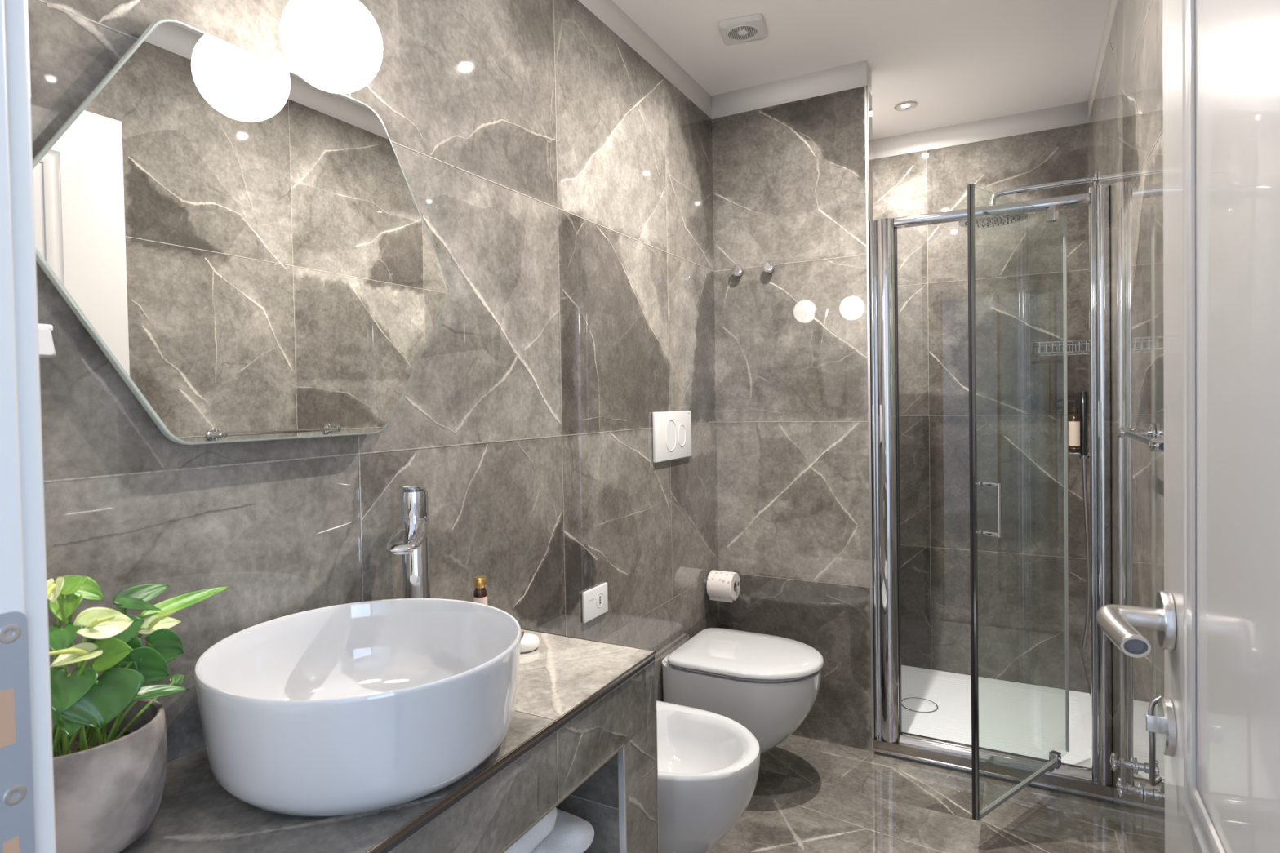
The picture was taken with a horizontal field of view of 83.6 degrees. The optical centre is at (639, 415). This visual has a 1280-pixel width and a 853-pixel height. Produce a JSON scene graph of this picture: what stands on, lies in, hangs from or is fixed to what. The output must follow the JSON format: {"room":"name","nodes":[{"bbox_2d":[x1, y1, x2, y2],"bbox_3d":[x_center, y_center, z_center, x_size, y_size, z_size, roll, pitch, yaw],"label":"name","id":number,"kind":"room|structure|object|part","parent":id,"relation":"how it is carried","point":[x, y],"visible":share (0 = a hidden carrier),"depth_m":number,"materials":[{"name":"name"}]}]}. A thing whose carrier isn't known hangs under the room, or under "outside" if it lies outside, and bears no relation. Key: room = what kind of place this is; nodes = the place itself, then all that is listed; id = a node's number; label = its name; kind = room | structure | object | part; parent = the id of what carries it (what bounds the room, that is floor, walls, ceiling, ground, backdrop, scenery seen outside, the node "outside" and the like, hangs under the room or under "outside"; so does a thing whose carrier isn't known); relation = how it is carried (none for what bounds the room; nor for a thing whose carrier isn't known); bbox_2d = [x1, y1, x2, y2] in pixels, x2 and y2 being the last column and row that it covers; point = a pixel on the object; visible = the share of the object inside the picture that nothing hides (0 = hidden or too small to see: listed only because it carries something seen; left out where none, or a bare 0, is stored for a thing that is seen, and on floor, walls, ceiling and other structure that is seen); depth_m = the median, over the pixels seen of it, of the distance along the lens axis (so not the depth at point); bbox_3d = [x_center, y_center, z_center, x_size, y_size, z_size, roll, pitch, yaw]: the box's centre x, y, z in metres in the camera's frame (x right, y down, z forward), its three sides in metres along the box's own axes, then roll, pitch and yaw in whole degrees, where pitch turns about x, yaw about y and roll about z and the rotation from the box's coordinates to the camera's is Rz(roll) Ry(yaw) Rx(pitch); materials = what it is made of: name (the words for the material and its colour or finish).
{"room":"bathroom","nodes":[
{"label":"bathroom","id":0,"kind":"room"},
{"bbox_2d":[51,698,167,852],"bbox_3d":[-0.646,0.425,0.820,0.175,0.140,0.175,0,1,28],"label":"pot","id":1,"kind":"object","parent":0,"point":[109,780],"depth_m":0.79,"materials":[{"name":"grey ceramic"}]},
{"bbox_2d":[26,0,719,762],"bbox_3d":[-0.103,-0.001,2.218,0.121,2.490,3.505,0,1,28],"label":"wall","id":2,"kind":"structure","parent":0,"point":[555,160],"depth_m":1.63,"materials":[{"name":"grey stone"}]},
{"bbox_2d":[38,324,55,358],"bbox_3d":[-0.745,-0.090,0.838,0.049,0.039,0.089,0,1,28],"label":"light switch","id":3,"kind":"object","parent":2,"relation":"attached to","point":[46,348],"visible":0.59,"depth_m":0.85,"materials":[{"name":"white plastic"}]},
{"bbox_2d":[32,17,449,444],"bbox_3d":[-0.580,-0.262,1.163,0.034,0.598,0.735,0,1,28],"label":"mirror","id":4,"kind":"object","parent":2,"relation":"attached to","point":[246,242],"visible":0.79,"depth_m":1.07,"materials":[{"name":"silver glass"}]},
{"bbox_2d":[280,0,382,93],"bbox_3d":[-0.505,-0.656,1.113,0.218,0.310,0.145,0,1,28],"label":"globe lamp","id":5,"kind":"object","parent":2,"relation":"attached to","point":[335,46],"visible":1,"depth_m":1.05,"materials":[{"name":"glowing white opal glass"}]},
{"bbox_2d":[582,582,608,623],"bbox_3d":[-0.127,0.529,2.029,0.010,0.085,0.128,0,1,28],"label":"wall socket","id":6,"kind":"object","parent":2,"relation":"attached to","point":[594,600],"visible":1,"depth_m":2.02,"materials":[{"name":"white plastic"}]},
{"bbox_2d":[652,410,691,462],"bbox_3d":[0.116,0.068,2.483,0.014,0.167,0.290,0,1,28],"label":"flush plate","id":7,"kind":"object","parent":2,"relation":"attached to","point":[672,430],"visible":1,"depth_m":2.46,"materials":[{"name":"white plastic"}]},
{"bbox_2d":[656,700,759,852],"bbox_3d":[0.058,0.937,1.839,0.509,0.455,0.385,0,1,28],"label":"bidet","id":8,"kind":"object","parent":2,"relation":"attached to","point":[708,762],"visible":0.37,"depth_m":1.69,"materials":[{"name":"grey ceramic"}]},
{"bbox_2d":[705,574,739,586],"bbox_3d":[0.317,0.634,2.732,0.128,0.044,0.044,0,1,28],"label":"toilet roll holder","id":9,"kind":"object","parent":2,"relation":"attached to","point":[737,583],"visible":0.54,"depth_m":2.71,"materials":[{"name":"silver metal"}]},
{"bbox_2d":[706,569,740,602],"bbox_3d":[0.319,0.648,2.731,0.098,0.107,0.104,0,1,28],"label":"toilet roll","id":10,"kind":"object","parent":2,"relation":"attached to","point":[721,587],"visible":0.97,"depth_m":2.70,"materials":[{"name":"paper"}]},
{"bbox_2d":[662,627,823,755],"bbox_3d":[0.356,0.963,2.395,0.511,0.370,0.382,0,1,28],"label":"toilet","id":11,"kind":"object","parent":2,"relation":"attached to","point":[768,685],"visible":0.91,"depth_m":2.25,"materials":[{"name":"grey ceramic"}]},
{"bbox_3d":[0.369,0.790,2.384,0.476,0.025,0.382,0,1,28],"label":"lid","id":12,"kind":"part","parent":11,"relation":"part of","materials":[{"name":"white plastic"}]},
{"bbox_2d":[711,60,874,751],"bbox_3d":[0.590,-0.024,2.757,0.595,2.490,0.101,0,1,28],"label":"wall","id":13,"kind":"structure","parent":0,"point":[789,181],"depth_m":2.69,"materials":[{"name":"grey stone"}]},
{"bbox_2d":[731,264,743,276],"bbox_3d":[0.381,-0.562,2.775,0.045,0.045,0.037,0,1,28],"label":"robe hook","id":14,"kind":"object","parent":13,"relation":"attached to","point":[737,270],"visible":1,"depth_m":2.76,"materials":[{"name":"silver metal"}]},
{"bbox_2d":[762,261,774,272],"bbox_3d":[0.490,-0.564,2.716,0.045,0.045,0.037,0,1,28],"label":"robe hook","id":15,"kind":"object","parent":13,"relation":"attached to","point":[768,266],"visible":1,"depth_m":2.70,"materials":[{"name":"silver metal"}]},
{"bbox_2d":[864,84,874,752],"bbox_3d":[0.830,0.021,2.579,0.010,2.400,0.015,0,1,28],"label":"trim","id":16,"kind":"structure","parent":13,"relation":"attached to","point":[866,87],"depth_m":2.57,"materials":[{"name":"silver metal"}]},
{"bbox_2d":[612,0,1110,139],"bbox_3d":[0.471,-1.277,1.781,1.560,0.060,3.530,0,1,28],"label":"ceiling","id":17,"kind":"structure","parent":0,"point":[961,61],"depth_m":2.46,"materials":[{"name":"white paint"}]},
{"bbox_2d":[717,13,767,44],"bbox_3d":[0.333,-1.246,2.315,0.142,0.018,0.142,-1,1,17],"label":"fan","id":18,"kind":"object","parent":17,"relation":"attached to","point":[751,28],"visible":1,"depth_m":2.30,"materials":[{"name":"white plastic"}]},
{"bbox_2d":[893,101,917,111],"bbox_3d":[1.096,-1.277,2.950,0.089,0.006,0.089,0,1,28],"label":"recessed light","id":19,"kind":"object","parent":17,"relation":"in","point":[905,105],"visible":1,"depth_m":2.94,"materials":[{"name":"silver metal"}]},
{"bbox_2d":[706,734,1124,852],"bbox_3d":[0.537,1.240,1.872,1.322,0.001,3.234,0,1,28],"label":"floor","id":20,"kind":"structure","parent":0,"point":[810,795],"depth_m":2.21,"materials":[{"name":"grey stone"}]},
{"bbox_2d":[120,628,658,852],"bbox_3d":[-0.386,0.879,1.097,0.424,0.786,1.012,0,1,28],"label":"countertop","id":21,"kind":"structure","parent":20,"relation":"on","point":[580,741],"depth_m":1.09,"materials":[{"name":"grey stone"}]},
{"bbox_2d":[46,575,229,852],"bbox_3d":[-0.612,0.333,0.862,0.196,0.322,0.285,0,1,28],"label":"anthurium","id":22,"kind":"object","parent":21,"relation":"on","point":[109,742],"visible":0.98,"depth_m":0.79,"materials":[{"name":"plant"}]},
{"bbox_3d":[-0.649,0.355,0.799,0.054,0.087,0.007,-1,1,16],"label":"stem","id":23,"kind":"part","parent":22,"relation":"part of","materials":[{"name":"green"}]},
{"bbox_2d":[46,577,64,603],"bbox_3d":[-0.624,0.185,0.762,0.026,0.023,0.019,0,1,28],"label":"flower","id":24,"kind":"object","parent":22,"relation":"on","point":[55,589],"depth_m":0.76,"materials":[{"name":"white plant"}]},
{"bbox_3d":[-0.651,0.315,0.808,0.064,0.166,0.027,0,1,28],"label":"stem","id":25,"kind":"part","parent":22,"relation":"part of","materials":[{"name":"green plant"}]},
{"bbox_3d":[-0.653,0.293,0.804,0.065,0.210,0.007,0,2,42],"label":"stem","id":26,"kind":"part","parent":22,"relation":"part of","materials":[{"name":"green plant"}]},
{"bbox_3d":[-0.639,0.301,0.798,0.006,0.193,0.018,-1,1,-6],"label":"stem","id":27,"kind":"part","parent":22,"relation":"part of","materials":[{"name":"green plant"}]},
{"bbox_3d":[-0.641,0.295,0.803,0.015,0.205,0.024,-1,1,-6],"label":"stem","id":28,"kind":"part","parent":22,"relation":"part of","materials":[{"name":"green plant"}]},
{"bbox_3d":[-0.620,0.324,0.776,0.088,0.150,0.012,0,1,28],"label":"stem","id":29,"kind":"part","parent":22,"relation":"part of","materials":[{"name":"green plant"}]},
{"bbox_3d":[-0.615,0.336,0.782,0.007,0.123,0.046,-2,1,-27],"label":"stem","id":30,"kind":"part","parent":22,"relation":"part of","materials":[{"name":"green plant"}]},
{"bbox_3d":[-0.633,0.343,0.795,0.099,0.111,0.014,0,1,28],"label":"stem","id":31,"kind":"part","parent":22,"relation":"part of","materials":[{"name":"green plant"}]},
{"bbox_2d":[49,642,102,667],"bbox_3d":[-0.586,0.247,0.743,0.022,0.014,0.050,0,1,28],"label":"flower","id":32,"kind":"object","parent":22,"relation":"on","point":[82,651],"depth_m":0.74,"materials":[{"name":"white plant"}]},
{"bbox_3d":[-0.639,0.325,0.815,0.029,0.145,0.061,0,1,28],"label":"stem","id":33,"kind":"part","parent":22,"relation":"part of","materials":[{"name":"green plant"}]},
{"bbox_3d":[-0.625,0.287,0.799,0.029,0.221,0.058,0,1,28],"label":"stem","id":34,"kind":"part","parent":22,"relation":"part of","materials":[{"name":"green plant"}]},
{"bbox_3d":[-0.607,0.310,0.780,0.011,0.175,0.061,-2,2,-41],"label":"stem","id":35,"kind":"part","parent":22,"relation":"part of","materials":[{"name":"green plant"}]},
{"bbox_3d":[-0.627,0.335,0.841,0.053,0.123,0.007,-1,1,15],"label":"stem","id":36,"kind":"part","parent":22,"relation":"part of","materials":[{"name":"green plant"}]},
{"bbox_3d":[-0.618,0.341,0.810,0.039,0.114,0.066,0,1,28],"label":"stem","id":37,"kind":"part","parent":22,"relation":"part of","materials":[{"name":"green plant"}]},
{"bbox_3d":[-0.620,0.335,0.817,0.011,0.124,0.015,-2,1,-36],"label":"stem","id":38,"kind":"part","parent":22,"relation":"part of","materials":[{"name":"green plant"}]},
{"bbox_3d":[-0.644,0.312,0.831,0.081,0.171,0.009,-2,2,-43],"label":"stem","id":39,"kind":"part","parent":22,"relation":"part of","materials":[{"name":"green plant"}]},
{"bbox_2d":[73,607,133,639],"bbox_3d":[-0.578,0.222,0.778,0.022,0.032,0.067,-1,1,14],"label":"flower","id":40,"kind":"object","parent":22,"relation":"on","point":[99,623],"depth_m":0.77,"materials":[{"name":"white plant"}]},
{"bbox_3d":[-0.621,0.347,0.835,0.037,0.100,0.005,0,1,35],"label":"stem","id":41,"kind":"part","parent":22,"relation":"part of","materials":[{"name":"green plant"}]},
{"bbox_3d":[-0.628,0.337,0.853,0.056,0.121,0.062,0,1,28],"label":"stem","id":42,"kind":"part","parent":22,"relation":"part of","materials":[{"name":"green plant"}]},
{"bbox_3d":[-0.640,0.314,0.869,0.005,0.167,0.051,-1,1,2],"label":"stem","id":43,"kind":"part","parent":22,"relation":"part of","materials":[{"name":"green plant"}]},
{"bbox_3d":[-0.630,0.328,0.860,0.036,0.137,0.056,0,1,28],"label":"stem","id":44,"kind":"part","parent":22,"relation":"part of","materials":[{"name":"green plant"}]},
{"bbox_3d":[-0.608,0.364,0.842,0.040,0.066,0.012,-1,1,-22],"label":"stem","id":45,"kind":"part","parent":22,"relation":"part of","materials":[{"name":"green plant"}]},
{"bbox_3d":[-0.615,0.323,0.860,0.038,0.148,0.090,0,1,28],"label":"stem","id":46,"kind":"part","parent":22,"relation":"part of","materials":[{"name":"green plant"}]},
{"bbox_3d":[-0.610,0.372,0.870,0.011,0.051,0.125,-1,1,6],"label":"stem","id":47,"kind":"part","parent":22,"relation":"part of","materials":[{"name":"green plant"}]},
{"bbox_2d":[137,616,181,634],"bbox_3d":[-0.595,0.256,0.885,0.021,0.017,0.048,0,1,28],"label":"flower","id":48,"kind":"object","parent":22,"relation":"on","point":[150,624],"depth_m":0.88,"materials":[{"name":"white plant"}]},
{"bbox_2d":[193,598,521,816],"bbox_3d":[-0.392,0.405,1.039,0.441,0.163,0.430,0,1,28],"label":"washbasin","id":49,"kind":"object","parent":21,"relation":"in","point":[362,707],"visible":1,"depth_m":0.91,"materials":[{"name":"white ceramic"}]},
{"bbox_2d":[386,484,430,598],"bbox_3d":[-0.419,0.303,1.306,0.059,0.356,0.159,-1,1,-5],"label":"tap","id":50,"kind":"object","parent":21,"relation":"on","point":[411,538],"visible":0.74,"depth_m":1.33,"materials":[{"name":"silver metal"}]},
{"bbox_3d":[-0.420,0.214,1.302,0.059,0.048,0.155,-1,1,-5],"label":"spout","id":51,"kind":"part","parent":50,"relation":"part of","materials":[{"name":"silver metal"}]},
{"bbox_3d":[-0.425,0.135,1.331,0.048,0.019,0.090,-1,1,-5],"label":"lever","id":52,"kind":"part","parent":50,"relation":"part of","materials":[{"name":"silver metal"}]},
{"bbox_2d":[473,575,487,604],"bbox_3d":[-0.333,0.406,1.496,0.028,0.140,0.028,0,1,28],"label":"bottle","id":53,"kind":"object","parent":21,"relation":"on","point":[480,594],"visible":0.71,"depth_m":1.49,"materials":[{"name":"brown glass"}]},
{"bbox_3d":[-0.393,0.490,1.089,0.424,0.009,1.012,0,1,28],"label":"steel edge trim","id":54,"kind":"part","parent":21,"relation":"part of","materials":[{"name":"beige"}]},
{"bbox_3d":[-0.207,0.502,0.990,0.003,0.002,1.010,0,1,28],"label":"steel edge trim","id":55,"kind":"part","parent":21,"relation":"part of","materials":[{"name":"grey metal"}]},
{"bbox_2d":[520,631,539,653],"bbox_3d":[-0.241,0.460,1.467,0.069,0.032,0.069,0,1,28],"label":"soap bar","id":56,"kind":"object","parent":21,"relation":"on","point":[529,642],"visible":0.52,"depth_m":1.45,"materials":[{"name":"white"}]},
{"bbox_3d":[-0.240,0.620,0.937,0.012,0.004,0.880,0,1,28],"label":"steel niche trim","id":57,"kind":"part","parent":21,"relation":"part of","materials":[{"name":"grey metal"}]},
{"bbox_3d":[-0.032,0.785,1.327,0.014,0.352,0.004,0,1,28],"label":"steel niche trim","id":58,"kind":"part","parent":21,"relation":"part of","materials":[{"name":"white metal"}]},
{"bbox_3d":[0.036,0.873,1.442,0.002,0.769,0.003,0,1,28],"label":"steel corner trim","id":59,"kind":"part","parent":21,"relation":"part of","materials":[{"name":"grey metal"}]},
{"bbox_3d":[-0.312,0.925,1.172,0.288,0.083,0.501,0,1,28],"label":"folded towel","id":60,"kind":"object","parent":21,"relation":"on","visible":0},
{"bbox_3d":[-0.303,0.839,1.163,0.292,0.081,0.499,0,1,28],"label":"folded towel","id":61,"kind":"object","parent":60,"relation":"on","visible":0},
{"bbox_2d":[530,808,594,852],"bbox_3d":[-0.309,0.759,1.149,0.276,0.072,0.491,0,1,28],"label":"folded towel","id":62,"kind":"object","parent":61,"relation":"on","point":[571,833],"visible":0.26,"depth_m":1.25,"materials":[{"name":"white fabric"}]},
{"bbox_2d":[504,807,557,852],"bbox_3d":[-0.267,0.678,1.044,0.086,0.081,0.434,0,1,28],"label":"rolled towel","id":63,"kind":"object","parent":62,"relation":"on","point":[527,842],"visible":0.26,"depth_m":1.15,"materials":[{"name":"white fabric"}]},
{"bbox_2d":[869,183,1113,821],"bbox_3d":[1.111,0.246,2.379,0.617,1.922,0.623,-1,1,-22],"label":"shower enclosure","id":64,"kind":"object","parent":20,"relation":"on","point":[1096,781],"visible":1,"depth_m":2.35,"materials":[{"name":"silver metal"}]},
{"bbox_3d":[0.878,0.235,2.567,0.088,1.866,0.049,0,1,28],"label":"post","id":65,"kind":"part","parent":64,"relation":"part of","materials":[{"name":"silver metal"}]},
{"bbox_3d":[0.991,0.264,2.024,0.017,0.157,0.059,-2,1,-37],"label":"door pull","id":66,"kind":"part","parent":64,"relation":"part of","materials":[{"name":"silver metal"}]},
{"bbox_3d":[1.157,-0.684,2.389,0.582,0.034,0.042,0,1,28],"label":"rail","id":67,"kind":"part","parent":64,"relation":"part of","materials":[{"name":"silver metal"}]},
{"bbox_3d":[1.175,1.186,2.434,0.725,0.039,0.051,0,1,28],"label":"sill","id":68,"kind":"part","parent":64,"relation":"part of","materials":[{"name":"silver metal"}]},
{"bbox_3d":[1.190,1.151,2.428,0.582,0.030,0.046,0,1,28],"label":"rail","id":69,"kind":"part","parent":64,"relation":"part of","materials":[{"name":"silver metal"}]},
{"bbox_3d":[1.454,0.223,2.258,0.055,1.882,0.049,0,1,28],"label":"post","id":70,"kind":"part","parent":64,"relation":"part of","materials":[{"name":"silver metal"}]},
{"bbox_2d":[874,751,1111,801],"bbox_3d":[1.178,1.212,2.443,0.724,0.012,0.035,0,1,28],"label":"trim","id":71,"kind":"structure","parent":20,"relation":"on","point":[874,751],"depth_m":2.41,"materials":[{"name":"silver metal"}]},
{"bbox_2d":[901,665,1091,768],"bbox_3d":[1.297,1.187,2.849,0.899,0.041,0.791,0,1,28],"label":"shower tray","id":72,"kind":"object","parent":20,"relation":"on","point":[1015,717],"visible":0.65,"depth_m":2.80,"materials":[{"name":"white ceramic"}]},
{"bbox_2d":[872,101,1090,694],"bbox_3d":[1.318,-0.039,2.896,1.150,2.490,0.830,0,1,28],"label":"wall","id":73,"kind":"structure","parent":0,"point":[1020,281],"depth_m":3.13,"materials":[{"name":"grey stone"}]},
{"bbox_2d":[958,170,1097,228],"bbox_3d":[1.463,-0.824,2.722,0.464,0.138,0.244,0,1,28],"label":"shower","id":74,"kind":"object","parent":73,"relation":"attached to","point":[995,221],"visible":0.71,"depth_m":2.73,"materials":[{"name":"silver metal"}]},
{"bbox_3d":[1.511,-0.826,2.696,0.350,0.096,0.021,0,1,28],"label":"arm","id":75,"kind":"part","parent":74,"relation":"part of","materials":[{"name":"silver metal"}]},
{"bbox_2d":[1067,448,1089,454],"bbox_3d":[1.667,0.132,2.697,0.092,0.022,0.051,0,1,28],"label":"bracket","id":76,"kind":"object","parent":73,"relation":"attached to","point":[1068,448],"visible":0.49,"depth_m":2.69,"materials":[{"name":"silver metal"}]},
{"bbox_2d":[1067,400,1079,452],"bbox_3d":[1.644,0.038,2.708,0.045,0.196,0.049,-2,1,-37],"label":"pump bottle","id":77,"kind":"object","parent":76,"relation":"on","point":[1074,419],"visible":0.95,"depth_m":2.69,"materials":[{"name":"brown"}]},
{"bbox_3d":[1.667,0.140,2.697,0.090,0.005,0.048,0,1,28],"label":"shelf plate","id":78,"kind":"part","parent":76,"relation":"part of","materials":[{"name":"silver metal"}]},
{"bbox_2d":[1079,455,1089,458],"bbox_3d":[1.643,0.150,2.620,0.060,0.040,0.040,0,1,28],"label":"holder","id":79,"kind":"object","parent":73,"relation":"attached to","point":[1080,456],"visible":0.53,"depth_m":2.62,"materials":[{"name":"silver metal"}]},
{"bbox_2d":[1080,391,1090,649],"bbox_3d":[1.638,0.386,2.632,0.032,0.953,0.027,-1,1,-20],"label":"shower","id":80,"kind":"object","parent":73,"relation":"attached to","point":[1083,394],"visible":0.98,"depth_m":2.62,"materials":[{"name":"silver metal"}]},
{"bbox_3d":[1.628,0.027,2.624,0.025,0.235,0.025,0,1,28],"label":"handle","id":81,"kind":"part","parent":80,"relation":"part of","materials":[{"name":"silver metal"}]},
{"bbox_2d":[1088,0,1164,852],"bbox_3d":[1.151,-0.008,1.509,0.119,2.490,3.435,0,1,28],"label":"wall","id":82,"kind":"structure","parent":0,"point":[1126,98],"depth_m":1.76,"materials":[{"name":"grey stone"}]},
{"bbox_2d":[1032,339,1088,356],"bbox_3d":[1.592,-0.254,2.681,0.208,0.044,0.207,0,1,28],"label":"basket","id":83,"kind":"object","parent":82,"relation":"attached to","point":[1046,353],"visible":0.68,"depth_m":2.67,"materials":[{"name":"silver metal"}]},
{"bbox_2d":[1110,752,1134,773],"bbox_3d":[1.227,0.885,1.820,0.050,0.049,0.049,0,1,28],"label":"angle valve","id":84,"kind":"object","parent":82,"relation":"attached to","point":[1114,762],"visible":1,"depth_m":1.81,"materials":[{"name":"silver metal"}]},
{"bbox_3d":[1.212,0.885,1.828,0.015,0.049,0.049,0,1,28],"label":"cross handle","id":85,"kind":"part","parent":84,"relation":"part of","materials":[{"name":"silver metal"}]},
{"bbox_2d":[1115,777,1142,800],"bbox_3d":[1.163,0.888,1.701,0.050,0.049,0.049,0,1,28],"label":"angle valve","id":86,"kind":"object","parent":82,"relation":"attached to","point":[1129,788],"visible":1,"depth_m":1.69,"materials":[{"name":"silver metal"}]},
{"bbox_3d":[1.148,0.888,1.709,0.015,0.049,0.049,0,1,28],"label":"cross handle","id":87,"kind":"part","parent":86,"relation":"part of","materials":[{"name":"silver metal"}]},
{"bbox_2d":[1117,422,1164,452],"bbox_3d":[0.951,0.041,1.328,0.062,0.042,0.515,0,1,28],"label":"towel rail","id":88,"kind":"object","parent":82,"relation":"attached to","point":[1147,436],"visible":0.63,"depth_m":1.41,"materials":[{"name":"silver metal"}]},
{"bbox_2d":[1147,695,1163,786],"bbox_3d":[1.023,0.649,1.421,0.062,0.183,0.020,-2,1,-34],"label":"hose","id":89,"kind":"object","parent":82,"relation":"attached to","point":[1153,781],"visible":0.91,"depth_m":1.41,"materials":[{"name":"grey metal"}]},
{"bbox_3d":[-0.270,0.039,0.378,1.560,2.490,0.100,0,1,28],"label":"wall","id":90,"kind":"structure","parent":0,"visible":0},
{"bbox_2d":[0,0,56,852],"bbox_3d":[-0.096,0.198,0.278,0.970,2.170,0.129,0,1,28],"label":"trim","id":91,"kind":"structure","parent":90,"relation":"attached to","point":[27,803],"depth_m":0.52,"materials":[{"name":"grey paint"}]},
{"bbox_3d":[-0.444,0.246,0.505,0.003,0.216,0.023,0,1,28],"label":"strike plate","id":92,"kind":"part","parent":91,"relation":"part of","materials":[{"name":"silver metal"}]},
{"bbox_2d":[1095,0,1279,852],"bbox_3d":[0.459,0.212,0.541,0.125,2.097,0.856,0,1,27],"label":"door","id":93,"kind":"structure","parent":90,"relation":"in","point":[1215,619],"depth_m":0.65,"materials":[{"name":"grey paint"}]},
{"bbox_3d":[0.584,0.252,0.844,0.073,0.030,0.130,0,1,28],"label":"handle","id":94,"kind":"part","parent":93,"relation":"part of","materials":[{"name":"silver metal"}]},
{"bbox_3d":[0.451,-0.135,0.515,0.004,1.143,0.590,0,1,28],"label":"panel moulding","id":95,"kind":"part","parent":93,"relation":"part of","materials":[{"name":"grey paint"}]}
]}

